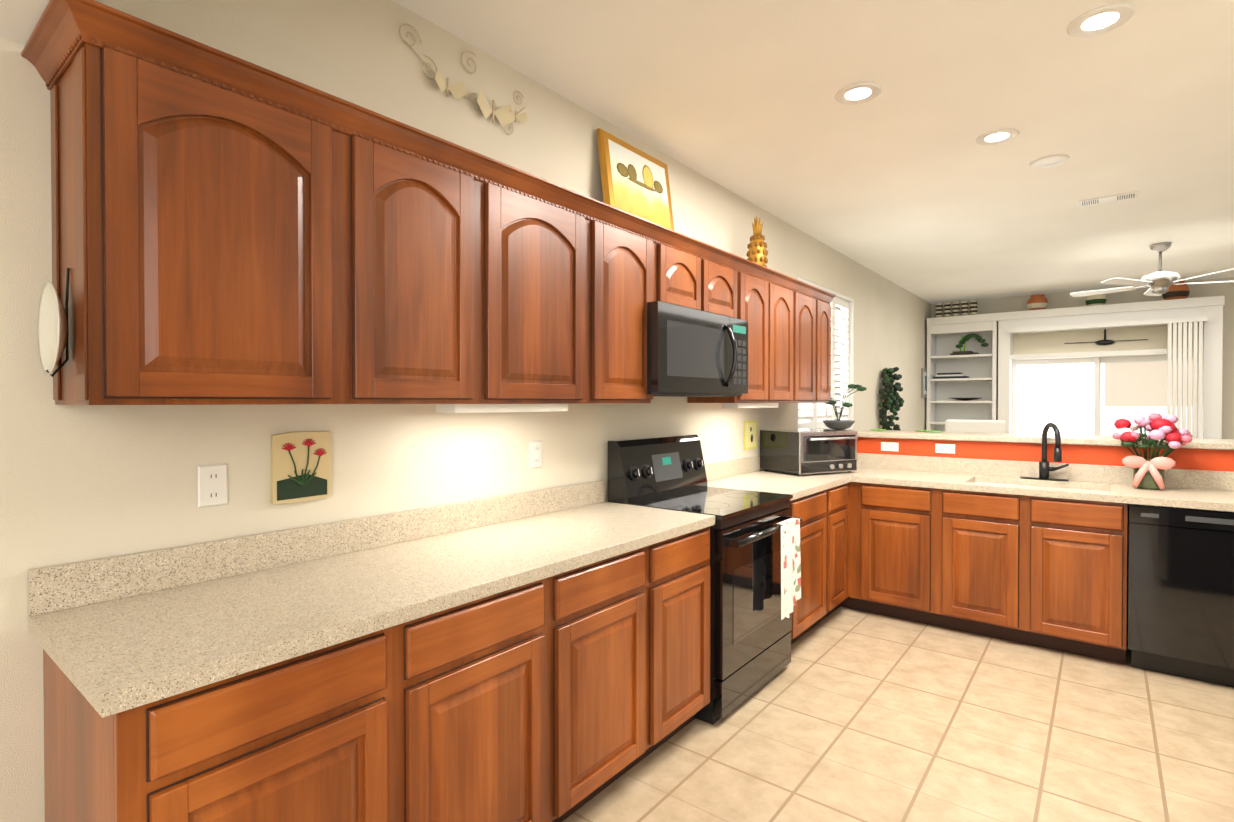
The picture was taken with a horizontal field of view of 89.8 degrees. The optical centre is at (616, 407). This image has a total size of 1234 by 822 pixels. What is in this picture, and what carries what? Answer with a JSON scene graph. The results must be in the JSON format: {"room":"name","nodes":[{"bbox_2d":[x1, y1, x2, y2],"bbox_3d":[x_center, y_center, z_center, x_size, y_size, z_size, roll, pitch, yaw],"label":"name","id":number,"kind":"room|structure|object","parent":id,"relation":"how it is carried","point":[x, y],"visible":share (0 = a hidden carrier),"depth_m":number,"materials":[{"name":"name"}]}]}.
{"room":"kitchen","nodes":[
{"label":"kitchen","id":0,"kind":"room"},
{"bbox_2d":[0,0,48,44],"bbox_3d":[-1.710,-1.102,-0.320,1.600,0.575,3.245,0,1,38],"label":"ceiling","id":1,"kind":"structure","parent":0,"point":[19,19],"depth_m":1.32,"materials":[{"name":"paint"}]},
{"bbox_2d":[0,0,930,821],"bbox_3d":[0.556,-0.033,3.956,0.120,2.800,12.750,0,1,38],"label":"wall","id":2,"kind":"structure","parent":0,"point":[84,482],"depth_m":1.97,"materials":[{"name":"paint"}]},
{"bbox_2d":[38,16,352,404],"bbox_3d":[-1.035,-0.389,1.563,0.332,0.760,0.540,0,1,38],"label":"upper cabinet","id":3,"kind":"object","parent":2,"relation":"attached to","point":[231,230],"depth_m":1.41,"materials":[{"name":"brown wood"}]},
{"bbox_2d":[38,268,69,376],"bbox_3d":[-1.215,-0.186,1.344,0.200,0.240,0.042,0,1,38],"label":"plate","id":4,"kind":"object","parent":3,"relation":"attached to","point":[53,336],"visible":0.98,"depth_m":1.36,"materials":[{"name":"white ceramic"}]},
{"bbox_2d":[197,464,227,507],"bbox_3d":[-1.123,0.215,1.721,0.008,0.115,0.073,0,1,38],"label":"outlet","id":5,"kind":"object","parent":2,"relation":"attached to","point":[212,485],"visible":1,"depth_m":1.72,"materials":[{"name":"white plastic"}]},
{"bbox_2d":[270,431,330,503],"bbox_3d":[-0.968,0.180,1.905,0.024,0.215,0.178,0,1,38],"label":"plaque","id":6,"kind":"object","parent":2,"relation":"attached to","point":[300,466],"visible":1,"depth_m":1.89,"materials":[{"name":"beige stone"}]},
{"bbox_2d":[353,120,488,403],"bbox_3d":[-0.722,-0.393,1.960,0.332,0.760,0.469,0,1,38],"label":"upper cabinet","id":7,"kind":"object","parent":2,"relation":"attached to","point":[421,213],"depth_m":1.85,"materials":[{"name":"brown wood"}]},
{"bbox_2d":[399,23,527,134],"bbox_3d":[-0.565,-1.258,2.391,0.029,0.258,0.600,0,1,38],"label":"wall decor","id":8,"kind":"object","parent":2,"relation":"attached to","point":[505,115],"visible":1,"depth_m":2.42,"materials":[{"name":"beige metal"}]},
{"bbox_2d":[530,441,541,467],"bbox_3d":[-0.352,0.203,2.700,0.008,0.115,0.070,0,1,38],"label":"electrical outlet","id":9,"kind":"object","parent":2,"relation":"attached to","point":[535,454],"visible":1,"depth_m":2.69,"materials":[{"name":"white plastic"}]},
{"bbox_2d":[489,168,596,403],"bbox_3d":[-0.407,-0.397,2.359,0.332,0.760,0.549,0,1,38],"label":"upper cabinet","id":10,"kind":"object","parent":2,"relation":"attached to","point":[543,245],"depth_m":2.26,"materials":[{"name":"brown wood"}]},
{"bbox_2d":[436,404,567,412],"bbox_3d":[-0.400,0.000,2.259,0.100,0.029,0.540,0,1,38],"label":"under-cabinet light","id":11,"kind":"object","parent":10,"relation":"attached to","point":[463,408],"visible":1,"depth_m":2.16,"materials":[{"name":"white plastic"}]},
{"bbox_2d":[597,212,660,402],"bbox_3d":[-0.098,-0.401,2.752,0.332,0.760,0.451,0,1,38],"label":"upper cabinet","id":12,"kind":"object","parent":2,"relation":"attached to","point":[628,255],"depth_m":2.65,"materials":[{"name":"brown wood"}]},
{"bbox_2d":[596,128,673,229],"bbox_3d":[0.118,-1.072,3.189,0.101,0.556,0.580,0,1,38],"label":"framed painting","id":13,"kind":"object","parent":12,"relation":"on","point":[634,180],"visible":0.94,"depth_m":3.13,"materials":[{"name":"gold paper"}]},
{"bbox_2d":[661,236,740,319],"bbox_3d":[0.295,-0.634,3.248,0.332,0.304,0.817,0,1,38],"label":"upper cabinet","id":14,"kind":"object","parent":2,"relation":"attached to","point":[693,278],"depth_m":3.14,"materials":[{"name":"brown wood"}]},
{"bbox_2d":[647,301,747,396],"bbox_3d":[0.324,-0.269,3.182,0.462,0.416,0.881,0,1,38],"label":"microwave","id":15,"kind":"object","parent":14,"relation":"attached to","point":[694,353],"visible":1,"depth_m":2.98,"materials":[{"name":"black metal"}]},
{"bbox_2d":[720,427,725,445],"bbox_3d":[0.691,0.186,4.022,0.009,0.118,0.073,0,1,38],"label":"light switch","id":16,"kind":"object","parent":2,"relation":"attached to","point":[722,436],"visible":1,"depth_m":4.01,"materials":[{"name":"white plastic"}]},
{"bbox_2d":[687,264,776,402],"bbox_3d":[0.697,-0.411,3.760,0.332,0.760,0.482,0,1,38],"label":"upper cabinet","id":17,"kind":"object","parent":2,"relation":"attached to","point":[758,290],"depth_m":3.69,"materials":[{"name":"brown wood"}]},
{"bbox_2d":[722,403,777,407],"bbox_3d":[0.832,-0.016,3.822,0.100,0.029,0.560,0,1,38],"label":"under-cabinet light","id":18,"kind":"object","parent":17,"relation":"attached to","point":[748,405],"visible":1,"depth_m":3.69,"materials":[{"name":"white plastic"}]},
{"bbox_2d":[744,420,756,449],"bbox_3d":[0.937,0.189,4.333,0.010,0.200,0.190,0,1,38],"label":"art","id":19,"kind":"object","parent":2,"relation":"attached to","point":[750,434],"visible":1,"depth_m":4.33,"materials":[{"name":"yellow"}]},
{"bbox_2d":[777,280,800,402],"bbox_3d":[0.927,-0.414,4.053,0.332,0.760,0.534,0,1,38],"label":"upper cabinet","id":20,"kind":"object","parent":2,"relation":"attached to","point":[788,295],"depth_m":4.04,"materials":[{"name":"brown wood"}]},
{"bbox_2d":[746,216,767,266],"bbox_3d":[0.914,-1.020,4.027,0.136,0.450,0.138,0,1,38],"label":"decor","id":21,"kind":"object","parent":20,"relation":"on","point":[757,252],"visible":0.58,"depth_m":3.99,"materials":[{"name":"gold metal"}]},
{"bbox_2d":[801,288,824,402],"bbox_3d":[1.170,-0.417,4.361,0.332,0.760,0.548,0,1,38],"label":"upper cabinet","id":22,"kind":"object","parent":2,"relation":"attached to","point":[812,303],"depth_m":4.37,"materials":[{"name":"brown wood"}]},
{"bbox_2d":[797,277,853,428],"bbox_3d":[1.856,-0.424,5.602,0.116,1.288,1.428,0,1,38],"label":"window","id":23,"kind":"structure","parent":2,"relation":"in","point":[842,321],"depth_m":5.92,"materials":[{"name":"white paint"}]},
{"bbox_2d":[825,296,831,402],"bbox_3d":[1.369,-0.420,4.614,0.332,0.760,0.384,0,1,38],"label":"upper cabinet","id":24,"kind":"object","parent":2,"relation":"attached to","point":[827,302],"depth_m":4.61,"materials":[{"name":"brown wood"}]},
{"bbox_2d":[878,367,903,430],"bbox_3d":[3.020,-0.088,6.820,0.192,0.732,0.535,0,1,38],"label":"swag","id":25,"kind":"object","parent":2,"relation":"attached to","point":[891,397],"visible":0.96,"depth_m":6.76,"materials":[{"name":"green plant"}]},
{"bbox_2d":[921,368,926,397],"bbox_3d":[4.231,-0.338,8.499,0.022,0.400,0.360,0,1,38],"label":"picture frame","id":26,"kind":"object","parent":2,"relation":"attached to","point":[923,382],"visible":0.64,"depth_m":8.39,"materials":[{"name":"grey"}]},
{"bbox_2d":[392,0,1233,303],"bbox_3d":[3.670,-1.474,3.047,6.120,0.100,15.200,0,1,38],"label":"ceiling","id":27,"kind":"structure","parent":0,"point":[904,180],"depth_m":3.00,"materials":[{"name":"paint"}]},
{"bbox_2d":[835,82,881,104],"bbox_3d":[1.087,-1.416,2.791,0.196,0.009,0.196,0,1,38],"label":"recessed light","id":28,"kind":"object","parent":27,"relation":"in","point":[857,93],"visible":1,"depth_m":2.79,"materials":[{"name":"white plastic"}]},
{"bbox_2d":[976,128,1018,144],"bbox_3d":[1.995,-1.421,3.248,0.196,0.009,0.196,0,1,38],"label":"recessed light","id":29,"kind":"object","parent":27,"relation":"in","point":[998,136],"visible":1,"depth_m":3.24,"materials":[{"name":"white plastic"}]},
{"bbox_2d":[1029,154,1069,167],"bbox_3d":[2.497,-1.424,3.578,0.196,0.009,0.196,0,1,38],"label":"recessed light","id":30,"kind":"object","parent":27,"relation":"in","point":[1050,161],"visible":1,"depth_m":3.57,"materials":[{"name":"white plastic"}]},
{"bbox_2d":[1067,4,1134,36],"bbox_3d":[1.763,-1.411,2.259,0.196,0.009,0.196,0,1,38],"label":"recessed light","id":31,"kind":"object","parent":27,"relation":"in","point":[1100,20],"visible":0.98,"depth_m":2.25,"materials":[{"name":"white plastic"}]},
{"bbox_2d":[1078,191,1138,206],"bbox_3d":[3.365,-1.431,4.243,0.320,0.009,0.140,0,1,38],"label":"ceiling vent","id":32,"kind":"object","parent":27,"relation":"in","point":[1112,198],"visible":1,"depth_m":4.23,"materials":[{"name":"white plastic"}]},
{"bbox_2d":[1070,242,1233,296],"bbox_3d":[4.825,-1.225,5.510,1.285,0.444,1.245,0,1,38],"label":"ceiling fan","id":33,"kind":"object","parent":27,"relation":"hanging from","point":[1159,282],"visible":1,"depth_m":5.42,"materials":[{"name":"silver metal"}]},
{"bbox_2d":[562,606,1233,821],"bbox_3d":[3.670,1.406,3.076,6.120,0.060,15.200,0,1,38],"label":"floor","id":34,"kind":"structure","parent":0,"point":[848,715],"depth_m":2.55,"materials":[{"name":"tile"}]},
{"bbox_2d":[43,622,406,821],"bbox_3d":[-0.933,0.955,1.467,0.626,0.874,0.532,0,1,38],"label":"base cabinet","id":35,"kind":"object","parent":34,"relation":"on","point":[320,735],"depth_m":1.27,"materials":[{"name":"brown wood"}]},
{"bbox_2d":[28,480,723,717],"bbox_3d":[-0.466,0.439,2.050,0.631,0.144,2.082,0,1,38],"label":"countertop","id":36,"kind":"structure","parent":35,"relation":"on","point":[116,635],"depth_m":1.62,"materials":[{"name":"white stone"}]},
{"bbox_2d":[407,574,558,821],"bbox_3d":[-0.607,0.951,1.882,0.626,0.874,0.523,0,1,38],"label":"base cabinet","id":37,"kind":"object","parent":34,"relation":"on","point":[483,673],"depth_m":1.70,"materials":[{"name":"brown wood"}]},
{"bbox_2d":[559,544,654,821],"bbox_3d":[-0.284,0.947,2.291,0.626,0.874,0.518,0,1,38],"label":"base cabinet","id":38,"kind":"object","parent":34,"relation":"on","point":[559,696],"depth_m":2.10,"materials":[{"name":"brown wood"}]},
{"bbox_2d":[655,526,709,748],"bbox_3d":[0.026,0.943,2.684,0.626,0.874,0.485,0,1,38],"label":"base cabinet","id":39,"kind":"object","parent":34,"relation":"on","point":[682,563],"depth_m":2.48,"materials":[{"name":"brown wood"}]},
{"bbox_2d":[608,434,801,724],"bbox_3d":[0.472,0.768,3.130,0.721,1.215,0.759,0,1,38],"label":"range","id":40,"kind":"object","parent":34,"relation":"on","point":[755,575],"visible":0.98,"depth_m":2.99,"materials":[{"name":"black metal"}]},
{"bbox_2d":[790,482,854,643],"bbox_3d":[0.984,0.931,3.900,0.626,0.874,1.073,0,1,38],"label":"base cabinet","id":41,"kind":"object","parent":34,"relation":"on","point":[825,526],"depth_m":3.73,"materials":[{"name":"brown wood"}]},
{"bbox_2d":[704,456,851,500],"bbox_3d":[0.970,0.420,3.872,0.632,0.144,1.017,0,1,38],"label":"countertop","id":42,"kind":"structure","parent":41,"relation":"on","point":[743,473],"depth_m":3.91,"materials":[{"name":"white stone"}]},
{"bbox_2d":[760,429,856,475],"bbox_3d":[1.351,0.302,4.328,0.520,0.287,0.443,0,1,-27],"label":"toaster oven","id":43,"kind":"object","parent":42,"relation":"on","point":[798,452],"visible":0.96,"depth_m":4.18,"materials":[{"name":"black metal"}]},
{"bbox_2d":[851,498,954,625],"bbox_3d":[1.933,1.020,4.198,0.533,0.690,0.608,0,1,38],"label":"base cabinet","id":44,"kind":"object","parent":34,"relation":"on","point":[895,541],"depth_m":3.94,"materials":[{"name":"brown wood"}]},
{"bbox_2d":[945,419,1005,432],"bbox_3d":[3.400,0.729,5.828,0.480,1.240,0.460,0,1,38],"label":"dining chair","id":45,"kind":"object","parent":34,"relation":"on","point":[986,426],"visible":0.17,"depth_m":5.63,"materials":[{"name":"white fabric"}]},
{"bbox_2d":[939,502,1034,643],"bbox_3d":[2.321,1.023,3.892,0.455,0.690,0.608,0,1,38],"label":"base cabinet","id":46,"kind":"object","parent":34,"relation":"on","point":[983,549],"depth_m":3.64,"materials":[{"name":"brown wood"}]},
{"bbox_2d":[852,453,1233,511],"bbox_3d":[2.302,0.508,3.880,2.716,0.320,0.643,0,1,38],"label":"countertop","id":47,"kind":"structure","parent":46,"relation":"on","point":[1184,488],"depth_m":3.77,"materials":[{"name":"white stone"}]},
{"bbox_2d":[1020,423,1068,481],"bbox_3d":[2.652,0.271,3.846,0.253,0.363,0.203,0,1,38],"label":"faucet","id":48,"kind":"object","parent":47,"relation":"on","point":[1044,468],"visible":0.98,"depth_m":3.87,"materials":[{"name":"black metal"}]},
{"bbox_2d":[1112,413,1192,489],"bbox_3d":[3.017,0.241,3.495,0.348,0.428,0.311,0,1,38],"label":"flower vase","id":49,"kind":"object","parent":47,"relation":"on","point":[1149,473],"visible":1,"depth_m":3.45,"materials":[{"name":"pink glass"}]},
{"bbox_2d":[926,296,1224,438],"bbox_3d":[5.518,0.054,7.741,2.930,2.550,0.421,0,1,38],"label":"shelf unit","id":50,"kind":"object","parent":34,"relation":"on","point":[973,361],"visible":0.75,"depth_m":7.92,"materials":[{"name":"white paint"}]},
{"bbox_2d":[935,302,950,317],"bbox_3d":[4.502,-1.337,8.542,0.195,0.216,0.090,0,1,38],"label":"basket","id":51,"kind":"object","parent":50,"relation":"on","point":[938,306],"depth_m":8.53,"materials":[{"name":"brown wicker"}]},
{"bbox_2d":[952,300,976,315],"bbox_3d":[4.708,-1.336,8.380,0.300,0.216,0.090,0,1,38],"label":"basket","id":52,"kind":"object","parent":50,"relation":"on","point":[973,303],"depth_m":8.35,"materials":[{"name":"brown wicker"}]},
{"bbox_2d":[1027,294,1047,309],"bbox_3d":[5.348,-1.327,7.876,0.226,0.209,0.226,0,1,26],"label":"pot","id":53,"kind":"object","parent":50,"relation":"on","point":[1040,301],"depth_m":7.80,"materials":[{"name":"brown"}]},
{"bbox_2d":[1085,294,1106,305],"bbox_3d":[5.812,-1.313,7.511,0.204,0.189,0.204,0,1,26],"label":"pot","id":54,"kind":"object","parent":50,"relation":"on","point":[1100,299],"depth_m":7.44,"materials":[{"name":"brown"}]},
{"bbox_2d":[1009,316,1207,438],"bbox_3d":[5.684,0.149,7.282,1.820,2.290,0.080,0,1,38],"label":"vertical blinds","id":55,"kind":"object","parent":50,"relation":"attached to","point":[1191,398],"visible":0.6,"depth_m":6.82,"materials":[{"name":"white plastic"}]},
{"bbox_2d":[1162,281,1189,299],"bbox_3d":[6.377,-1.324,7.065,0.237,0.220,0.237,0,1,26],"label":"pot","id":56,"kind":"object","parent":50,"relation":"on","point":[1180,291],"depth_m":6.98,"materials":[{"name":"brown"}]},
{"bbox_2d":[1027,510,1126,663],"bbox_3d":[2.676,1.026,3.612,0.450,0.690,0.608,0,1,38],"label":"base cabinet","id":57,"kind":"object","parent":34,"relation":"on","point":[1077,563],"depth_m":3.37,"materials":[{"name":"brown wood"}]},
{"bbox_2d":[1127,504,1233,686],"bbox_3d":[3.085,0.939,3.280,0.590,0.870,0.606,0,1,38],"label":"dishwasher","id":58,"kind":"object","parent":34,"relation":"on","point":[1180,592],"visible":0.92,"depth_m":3.11,"materials":[{"name":"black metal"}]},
{"bbox_2d":[857,437,1233,471],"bbox_3d":[2.540,0.796,4.186,2.718,1.139,0.125,0,1,38],"label":"wall","id":59,"kind":"structure","parent":0,"point":[1204,459],"depth_m":3.96,"materials":[{"name":"paint"}]},
{"bbox_2d":[881,442,898,451],"bbox_3d":[1.993,0.284,4.525,0.121,0.065,0.008,0,1,38],"label":"outlet","id":60,"kind":"object","parent":59,"relation":"attached to","point":[889,446],"visible":1,"depth_m":4.52,"materials":[{"name":"white plastic"}]},
{"bbox_2d":[935,444,954,453],"bbox_3d":[2.280,0.283,4.300,0.124,0.065,0.008,0,1,38],"label":"outlet","id":61,"kind":"object","parent":59,"relation":"attached to","point":[945,448],"visible":1,"depth_m":4.30,"materials":[{"name":"white plastic"}]},
{"bbox_2d":[813,428,1233,449],"bbox_3d":[2.645,0.204,4.273,2.768,0.039,0.460,0,1,38],"label":"bar","id":62,"kind":"object","parent":59,"relation":"on","point":[1217,444],"visible":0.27,"depth_m":4.05,"materials":[{"name":"beige stone"}]},
{"bbox_2d":[822,384,866,429],"bbox_3d":[1.799,-0.009,4.954,0.368,0.371,0.403,0,1,38],"label":"potted plant","id":63,"kind":"object","parent":62,"relation":"on","point":[837,424],"visible":0.79,"depth_m":4.91,"materials":[{"name":"green plant"}]},
{"bbox_2d":[870,429,941,431],"bbox_3d":[2.195,0.173,4.718,0.516,0.012,0.094,0,1,38],"label":"tray","id":64,"kind":"object","parent":62,"relation":"on","point":[914,430],"visible":0.96,"depth_m":4.62,"materials":[{"name":"green"}]},
{"bbox_2d":[931,277,1233,438],"bbox_3d":[6.868,-0.063,7.022,6.000,2.800,0.120,0,1,38],"label":"wall","id":65,"kind":"structure","parent":0,"point":[1054,300],"depth_m":7.09,"materials":[{"name":"paint"}]},
{"label":"outside","id":66,"kind":"structure","parent":0,"visible":0},
{"bbox_2d":[1013,324,1197,435],"bbox_3d":[5.912,0.182,7.588,1.794,2.297,0.064,0,1,38],"label":"slider","id":67,"kind":"object","parent":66,"point":[1061,396],"visible":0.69,"depth_m":7.67,"materials":[{"name":"white"}]},
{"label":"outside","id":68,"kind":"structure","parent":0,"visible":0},
{"bbox_2d":[799,406,825,422],"bbox_3d":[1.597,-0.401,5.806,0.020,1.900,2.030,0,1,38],"label":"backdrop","id":69,"kind":"structure","parent":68,"point":[802,407],"depth_m":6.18,"materials":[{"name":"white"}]}
]}

